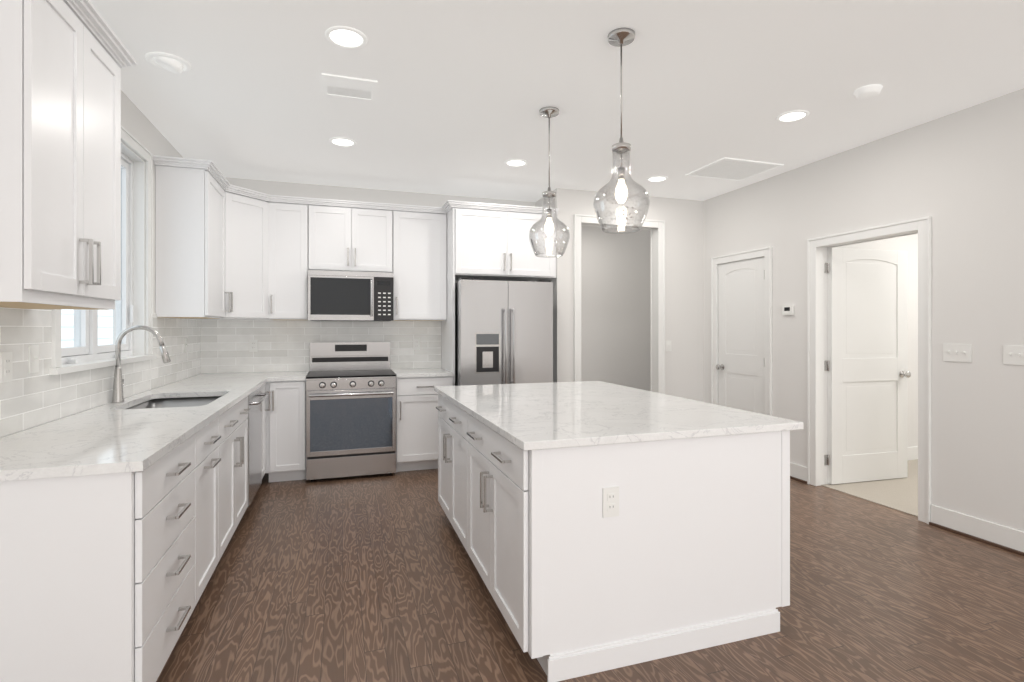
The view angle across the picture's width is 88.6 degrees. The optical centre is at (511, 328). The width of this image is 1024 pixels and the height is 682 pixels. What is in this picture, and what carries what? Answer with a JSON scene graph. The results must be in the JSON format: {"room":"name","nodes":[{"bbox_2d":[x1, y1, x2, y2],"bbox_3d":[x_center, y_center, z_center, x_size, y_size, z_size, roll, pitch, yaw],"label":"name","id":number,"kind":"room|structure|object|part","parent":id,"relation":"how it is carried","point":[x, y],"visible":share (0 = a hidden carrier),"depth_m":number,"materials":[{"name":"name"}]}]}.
{"room":"kitchen","nodes":[
{"label":"kitchen","id":0,"kind":"room"},
{"bbox_2d":[1,90,197,437],"bbox_3d":[-1.587,-0.042,0.587,0.180,2.740,9.120,0,0,-18],"label":"wall","id":1,"kind":"structure","parent":0,"point":[139,126],"depth_m":3.55,"materials":[{"name":"paint"}]},
{"bbox_2d":[0,0,136,309],"bbox_3d":[-1.728,-0.637,1.909,0.366,1.114,0.824,0,0,-18],"label":"upper cabinet","id":2,"kind":"object","parent":1,"relation":"attached to","point":[60,158],"depth_m":1.81,"materials":[{"name":"white wood"}]},
{"bbox_2d":[0,307,200,437],"bbox_3d":[-2.311,0.155,3.117,0.010,0.515,3.620,0,0,-18],"label":"backsplash","id":3,"kind":"structure","parent":1,"relation":"attached to","point":[31,400],"depth_m":2.40,"materials":[{"name":"tile"}]},
{"bbox_2d":[0,352,11,382],"bbox_3d":[-1.942,0.148,2.018,0.008,0.115,0.070,0,0,-18],"label":"electrical outlet","id":4,"kind":"object","parent":3,"relation":"attached to","point":[5,366],"visible":1,"depth_m":2.01,"materials":[{"name":"white plastic"}]},
{"bbox_2d":[28,345,38,372],"bbox_3d":[-1.997,0.128,2.200,0.016,0.115,0.070,0,0,-18],"label":"light switch","id":5,"kind":"object","parent":3,"relation":"attached to","point":[33,358],"visible":1,"depth_m":2.19,"materials":[{"name":"white plastic"}]},
{"bbox_2d":[184,338,187,351],"bbox_3d":[-2.697,0.138,4.348,0.016,0.115,0.070,0,0,-18],"label":"light switch","id":6,"kind":"object","parent":3,"relation":"attached to","point":[185,344],"visible":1,"depth_m":4.33,"materials":[{"name":"white plastic"}]},
{"bbox_2d":[49,125,156,374],"bbox_3d":[-2.310,-0.488,2.929,0.185,1.388,1.320,0,0,-18],"label":"window unit","id":7,"kind":"structure","parent":1,"relation":"in","point":[86,347],"depth_m":3.41,"materials":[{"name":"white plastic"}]},
{"bbox_2d":[156,165,229,318],"bbox_3d":[-2.416,-0.612,4.021,0.365,1.062,0.612,0,0,-18],"label":"upper cabinet","id":8,"kind":"object","parent":1,"relation":"attached to","point":[190,243],"visible":0.96,"depth_m":3.74,"materials":[{"name":"white wood"}]},
{"bbox_2d":[201,177,702,401],"bbox_3d":[-0.341,-0.042,5.400,5.170,2.740,0.740,0,0,-18],"label":"wall","id":9,"kind":"structure","parent":0,"point":[682,219],"depth_m":5.66,"materials":[{"name":"paint"}]},
{"bbox_2d":[199,191,268,319],"bbox_3d":[-2.484,-0.612,4.633,0.616,1.060,0.627,0,0,-18],"label":"upper cabinet","id":10,"kind":"object","parent":9,"relation":"attached to","point":[247,253],"visible":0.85,"depth_m":4.53,"materials":[{"name":"white wood"}]},
{"bbox_2d":[153,155,446,213],"bbox_3d":[-1.612,-1.169,4.571,2.236,0.051,1.285,0,0,-18],"label":"crown molding","id":11,"kind":"structure","parent":10,"relation":"attached to","point":[212,169],"depth_m":4.71,"materials":[{"name":"white wood"}]},
{"bbox_2d":[268,202,307,319],"bbox_3d":[-2.078,-0.612,4.902,0.334,1.062,0.365,0,0,-18],"label":"upper cabinet","id":12,"kind":"object","parent":9,"relation":"attached to","point":[287,261],"visible":0.94,"depth_m":4.77,"materials":[{"name":"white wood"}]},
{"bbox_2d":[201,320,440,372],"bbox_3d":[-1.806,0.183,5.180,2.228,0.570,0.010,0,0,-18],"label":"backsplash","id":13,"kind":"structure","parent":9,"relation":"attached to","point":[283,345],"depth_m":5.08,"materials":[{"name":"tile"}]},
{"bbox_2d":[249,340,257,351],"bbox_3d":[-2.444,0.163,4.962,0.070,0.115,0.008,0,0,-18],"label":"electrical outlet","id":14,"kind":"object","parent":13,"relation":"attached to","point":[253,345],"visible":1,"depth_m":4.96,"materials":[{"name":"white plastic"}]},
{"bbox_2d":[308,205,392,272],"bbox_3d":[-1.554,-0.837,5.073,0.760,0.610,0.365,0,0,-18],"label":"upper cabinet","id":15,"kind":"object","parent":9,"relation":"attached to","point":[349,239],"visible":0.94,"depth_m":4.93,"materials":[{"name":"white wood"}]},
{"bbox_2d":[308,270,392,320],"bbox_3d":[-1.536,-0.300,5.019,0.756,0.456,0.478,0,0,-18],"label":"microwave","id":16,"kind":"object","parent":15,"relation":"attached to","point":[348,296],"visible":1,"depth_m":4.84,"materials":[{"name":"silver metal"}]},
{"bbox_2d":[393,211,446,320],"bbox_3d":[-0.940,-0.612,5.273,0.523,1.062,0.365,0,0,-18],"label":"upper cabinet","id":17,"kind":"object","parent":9,"relation":"attached to","point":[419,266],"visible":0.92,"depth_m":5.14,"materials":[{"name":"white wood"}]},
{"bbox_2d":[574,214,664,393],"bbox_3d":[1.112,0.086,5.548,1.061,2.482,0.170,0,0,-18],"label":"trim","id":18,"kind":"structure","parent":9,"relation":"attached to","point":[656,227],"depth_m":5.62,"materials":[{"name":"white wood"}]},
{"bbox_2d":[666,341,670,350],"bbox_3d":[1.692,0.188,5.664,0.070,0.115,0.016,0,0,-18],"label":"light switch","id":19,"kind":"object","parent":9,"relation":"attached to","point":[668,345],"visible":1,"depth_m":5.67,"materials":[{"name":"white plastic"}]},
{"bbox_2d":[90,0,1023,201],"bbox_3d":[2.308,-1.462,2.319,8.900,0.100,10.400,0,0,-18],"label":"ceiling","id":20,"kind":"structure","parent":0,"point":[467,91],"depth_m":3.01,"materials":[{"name":"paint"}]},
{"bbox_2d":[145,52,191,73],"bbox_3d":[-1.819,-1.408,2.784,0.210,0.084,0.210,0,0,-18],"label":"light","id":21,"kind":"object","parent":20,"relation":"attached to","point":[166,61],"visible":0.98,"depth_m":2.76,"materials":[{"name":"white plastic"}]},
{"bbox_2d":[329,137,355,146],"bbox_3d":[-1.279,-1.409,3.969,0.196,0.007,0.196,0,0,-18],"label":"recessed light","id":22,"kind":"object","parent":20,"relation":"in","point":[343,141],"visible":0.98,"depth_m":3.96,"materials":[{"name":"white plastic"}]},
{"bbox_2d":[325,26,366,48],"bbox_3d":[-0.803,-1.409,2.547,0.196,0.007,0.196,0,0,-18],"label":"recessed light","id":23,"kind":"object","parent":20,"relation":"in","point":[346,37],"visible":1,"depth_m":2.54,"materials":[{"name":"white plastic"}]},
{"bbox_2d":[322,73,377,101],"bbox_3d":[-0.952,-1.408,3.077,0.300,0.009,0.270,0,0,-18],"label":"ceiling vent","id":24,"kind":"object","parent":20,"relation":"in","point":[348,87],"visible":0.98,"depth_m":3.06,"materials":[{"name":"white metal"}]},
{"bbox_2d":[505,159,527,166],"bbox_3d":[0.035,-1.409,4.471,0.196,0.007,0.196,0,0,-18],"label":"recessed light","id":25,"kind":"object","parent":20,"relation":"in","point":[515,162],"visible":0.98,"depth_m":4.46,"materials":[{"name":"white plastic"}]},
{"bbox_2d":[529,107,569,257],"bbox_3d":[0.241,-0.942,3.402,0.266,0.939,0.266,0,0,-18],"label":"pendant light","id":26,"kind":"object","parent":20,"relation":"hanging from","point":[549,113],"visible":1,"depth_m":3.37,"materials":[{"name":"clear glass"}]},
{"bbox_3d":[0.241,-0.662,3.402,0.266,0.380,0.266,0,0,-18],"label":"lamp shade","id":27,"kind":"part","parent":26,"relation":"part of","materials":[{"name":"clear glass"}]},
{"bbox_2d":[593,28,649,233],"bbox_3d":[0.526,-0.942,2.527,0.266,0.939,0.266,0,0,-18],"label":"pendant light","id":28,"kind":"object","parent":20,"relation":"hanging from","point":[620,37],"visible":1,"depth_m":2.50,"materials":[{"name":"clear glass"}]},
{"bbox_3d":[0.526,-0.662,2.527,0.266,0.380,0.266,0,0,-18],"label":"lamp shade","id":29,"kind":"part","parent":28,"relation":"part of","materials":[{"name":"clear glass"}]},
{"bbox_2d":[646,176,667,181],"bbox_3d":[1.368,-1.409,4.947,0.196,0.007,0.196,0,0,-18],"label":"recessed light","id":30,"kind":"object","parent":20,"relation":"in","point":[656,178],"visible":1,"depth_m":4.93,"materials":[{"name":"white plastic"}]},
{"bbox_2d":[685,157,783,180],"bbox_3d":[1.964,-1.408,4.668,0.620,0.009,0.520,0,0,-18],"label":"ceiling vent","id":31,"kind":"object","parent":20,"relation":"in","point":[730,169],"visible":1,"depth_m":4.64,"materials":[{"name":"white metal"}]},
{"bbox_2d":[776,110,808,121],"bbox_3d":[1.864,-1.409,3.489,0.196,0.007,0.196,0,0,-18],"label":"recessed light","id":32,"kind":"object","parent":20,"relation":"in","point":[793,116],"visible":0.98,"depth_m":3.48,"materials":[{"name":"white plastic"}]},
{"bbox_2d":[853,84,882,99],"bbox_3d":[2.105,-1.394,3.105,0.144,0.037,0.144,0,0,-18],"label":"smoke detector","id":33,"kind":"object","parent":20,"relation":"attached to","point":[868,91],"visible":1,"depth_m":3.07,"materials":[{"name":"white plastic"}]},
{"bbox_2d":[156,468,1023,681],"bbox_3d":[0.644,1.358,1.777,5.400,0.060,10.400,0,0,-18],"label":"floor","id":34,"kind":"structure","parent":0,"point":[371,578],"depth_m":2.52,"materials":[{"name":"brown wood"}]},
{"bbox_2d":[0,434,194,681],"bbox_3d":[-1.559,0.887,1.883,0.670,0.881,0.669,0,0,-18],"label":"base cabinet","id":35,"kind":"object","parent":34,"relation":"on","point":[164,547],"depth_m":1.62,"materials":[{"name":"white wood"}]},
{"bbox_3d":[-1.488,0.887,1.565,0.608,0.881,0.019,0,0,-18],"label":"base cabinet end panel","id":36,"kind":"part","parent":35,"relation":"part of","materials":[{"name":"white wood"}]},
{"bbox_2d":[194,417,220,605],"bbox_3d":[-1.733,0.887,2.419,0.670,0.881,0.453,0,0,-18],"label":"base cabinet","id":37,"kind":"object","parent":34,"relation":"on","point":[207,459],"visible":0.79,"depth_m":2.50,"materials":[{"name":"white wood"}]},
{"bbox_2d":[218,396,250,561],"bbox_3d":[-1.945,0.887,3.070,0.670,0.881,0.913,0,0,-18],"label":"base cabinet","id":38,"kind":"object","parent":34,"relation":"on","point":[233,466],"visible":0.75,"depth_m":3.09,"materials":[{"name":"white wood"}]},
{"bbox_2d":[0,325,309,480],"bbox_3d":[-1.865,0.317,3.281,0.935,0.672,3.559,0,0,-18],"label":"countertop","id":39,"kind":"structure","parent":38,"relation":"on","point":[142,431],"depth_m":2.20,"materials":[{"name":"stone"}]},
{"bbox_2d":[111,325,170,402],"bbox_3d":[-2.113,0.197,3.009,0.286,0.432,0.108,0,0,-18],"label":"faucet","id":40,"kind":"object","parent":39,"relation":"on","point":[118,397],"depth_m":2.95,"materials":[{"name":"silver metal"}]},
{"bbox_2d":[248,386,268,506],"bbox_3d":[-2.154,0.889,3.802,0.664,0.877,0.600,0,0,-18],"label":"dishwasher","id":41,"kind":"object","parent":34,"relation":"on","point":[256,399],"visible":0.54,"depth_m":3.82,"materials":[{"name":"silver metal"}]},
{"bbox_2d":[262,384,269,477],"bbox_3d":[-2.415,0.887,4.512,0.670,0.881,0.897,0,0,-18],"label":"base cabinet","id":42,"kind":"object","parent":34,"relation":"on","point":[263,433],"visible":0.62,"depth_m":4.37,"materials":[{"name":"white"}]},
{"bbox_2d":[265,380,305,481],"bbox_3d":[-2.030,0.887,4.757,0.333,0.881,0.670,0,0,-18],"label":"base cabinet","id":43,"kind":"object","parent":34,"relation":"on","point":[285,437],"visible":0.94,"depth_m":4.49,"materials":[{"name":"white wood"}]},
{"bbox_2d":[306,342,395,480],"bbox_3d":[-1.494,0.730,4.891,0.760,1.195,0.720,0,0,-18],"label":"range","id":44,"kind":"object","parent":34,"relation":"on","point":[350,408],"visible":1,"depth_m":4.64,"materials":[{"name":"silver metal"}]},
{"bbox_2d":[396,376,452,471],"bbox_3d":[-0.893,0.887,5.128,0.523,0.881,0.670,0,0,-18],"label":"base cabinet","id":45,"kind":"object","parent":34,"relation":"on","point":[416,424],"visible":0.65,"depth_m":4.84,"materials":[{"name":"white wood"}]},
{"bbox_2d":[390,368,452,377],"bbox_3d":[-0.895,0.430,5.135,0.524,0.032,0.635,0,0,-18],"label":"countertop","id":46,"kind":"structure","parent":45,"relation":"on","point":[423,372],"depth_m":4.94,"materials":[{"name":"stone"}]},
{"bbox_2d":[441,200,558,385],"bbox_3d":[-0.169,0.067,5.364,1.120,2.522,0.671,0,0,-18],"label":"cabinet","id":47,"kind":"object","parent":34,"relation":"on","point":[488,241],"visible":0.9,"depth_m":5.08,"materials":[{"name":"white wood"}]},
{"bbox_3d":[-0.139,-1.169,5.375,1.057,0.051,0.670,0,0,-18],"label":"crown","id":48,"kind":"part","parent":47,"relation":"part of","materials":[{"name":"white wood"}]},
{"bbox_2d":[455,277,552,385],"bbox_3d":[-0.146,0.430,5.258,0.908,1.795,0.842,0,0,-18],"label":"refrigerator","id":49,"kind":"object","parent":34,"relation":"on","point":[503,332],"visible":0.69,"depth_m":4.91,"materials":[{"name":"silver metal"}]},
{"bbox_2d":[436,394,789,681],"bbox_3d":[0.361,0.887,3.034,1.346,0.881,1.899,0,0,-18],"label":"kitchen island","id":50,"kind":"object","parent":34,"relation":"on","point":[687,549],"visible":0.75,"depth_m":2.14,"materials":[{"name":"white wood"}]},
{"bbox_2d":[603,486,618,517],"bbox_3d":[0.387,0.678,2.051,0.070,0.115,0.008,0,0,-18],"label":"outlet","id":51,"kind":"object","parent":50,"relation":"attached to","point":[610,501],"visible":1,"depth_m":2.05,"materials":[{"name":"white plastic"}]},
{"bbox_2d":[434,381,802,450],"bbox_3d":[0.366,0.430,3.035,1.310,0.032,1.935,0,0,-18],"label":"island countertop","id":52,"kind":"structure","parent":50,"relation":"on","point":[532,416],"depth_m":2.50,"materials":[{"name":"stone"}]},
{"bbox_2d":[581,226,649,390],"bbox_3d":[1.086,-0.042,7.232,2.181,2.740,0.100,0,0,-18],"label":"wall","id":53,"kind":"structure","parent":0,"point":[615,308],"depth_m":7.29,"materials":[{"name":"paint"}]},
{"bbox_2d":[703,88,1023,531],"bbox_3d":[3.472,-0.042,1.847,0.120,2.740,8.380,0,0,-18],"label":"wall","id":54,"kind":"structure","parent":0,"point":[958,177],"depth_m":3.48,"materials":[{"name":"paint"}]},
{"bbox_2d":[716,257,763,413],"bbox_3d":[2.315,0.318,5.273,0.173,2.003,0.676,0,0,-18],"label":"pantry door","id":55,"kind":"structure","parent":54,"relation":"in","point":[740,366],"depth_m":5.27,"materials":[{"name":"white wood"}]},
{"bbox_2d":[711,247,771,415],"bbox_3d":[2.351,0.284,5.289,0.170,2.087,0.816,0,0,-18],"label":"trim","id":56,"kind":"structure","parent":54,"relation":"attached to","point":[766,252],"depth_m":4.99,"materials":[{"name":"white wood"}]},
{"bbox_2d":[782,306,793,314],"bbox_3d":[2.468,-0.162,4.696,0.022,0.080,0.110,0,0,-18],"label":"thermostat","id":57,"kind":"object","parent":54,"relation":"attached to","point":[787,310],"visible":1,"depth_m":4.68,"materials":[{"name":"white plastic"}]},
{"bbox_2d":[790,462,806,483],"bbox_3d":[2.469,1.260,4.683,0.029,0.135,0.405,0,0,-18],"label":"baseboard","id":58,"kind":"structure","parent":54,"relation":"attached to","point":[797,472],"depth_m":4.58,"materials":[{"name":"white wood"}]},
{"bbox_2d":[824,248,910,483],"bbox_3d":[3.080,0.316,4.529,0.869,1.999,0.173,0,0,-18],"label":"door","id":59,"kind":"structure","parent":54,"relation":"in","point":[865,365],"depth_m":4.53,"materials":[{"name":"white wood"}]},
{"bbox_2d":[807,216,930,523],"bbox_3d":[2.755,0.284,4.048,0.170,2.087,0.976,0,0,-18],"label":"trim","id":60,"kind":"structure","parent":54,"relation":"attached to","point":[817,357],"depth_m":4.35,"materials":[{"name":"white wood"}]},
{"bbox_2d":[943,344,970,361],"bbox_3d":[2.889,0.158,3.413,0.016,0.115,0.162,0,0,-18],"label":"light switch","id":61,"kind":"object","parent":54,"relation":"attached to","point":[957,352],"visible":1,"depth_m":3.41,"materials":[{"name":"white plastic"}]},
{"bbox_2d":[929,505,1023,555],"bbox_3d":[3.766,1.260,0.704,0.029,0.135,6.005,0,0,-18],"label":"baseboard","id":62,"kind":"structure","parent":54,"relation":"attached to","point":[995,534],"depth_m":3.29,"materials":[{"name":"white wood"}]},
{"bbox_2d":[1003,345,1023,364],"bbox_3d":[2.985,0.158,3.118,0.016,0.115,0.116,0,0,-18],"label":"light switch","id":63,"kind":"object","parent":54,"relation":"attached to","point":[1013,354],"visible":1,"depth_m":3.12,"materials":[{"name":"white plastic"}]},
{"bbox_2d":[821,459,917,516],"bbox_3d":[4.465,1.355,4.416,3.500,0.066,3.850,0,0,-18],"label":"floor","id":64,"kind":"structure","parent":0,"point":[900,494],"depth_m":4.29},
{"bbox_2d":[834,234,917,446],"bbox_3d":[4.184,-0.042,5.392,3.430,2.740,0.080,0,0,-18],"label":"wall","id":65,"kind":"structure","parent":0,"point":[908,244],"depth_m":5.29,"materials":[{"name":"paint"}]},
{"bbox_2d":[907,446,917,459],"bbox_3d":[4.156,1.260,5.333,3.280,0.135,0.014,0,0,-18],"label":"baseboard","id":66,"kind":"structure","parent":65,"relation":"attached to","point":[912,452],"depth_m":5.29,"materials":[{"name":"white wood"}]},
{"label":"outside","id":67,"kind":"structure","parent":0,"visible":0},
{"bbox_2d":[61,309,112,346],"bbox_3d":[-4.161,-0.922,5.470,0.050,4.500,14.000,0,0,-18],"label":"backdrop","id":68,"kind":"structure","parent":67,"point":[69,333],"depth_m":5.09,"materials":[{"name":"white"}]}
]}

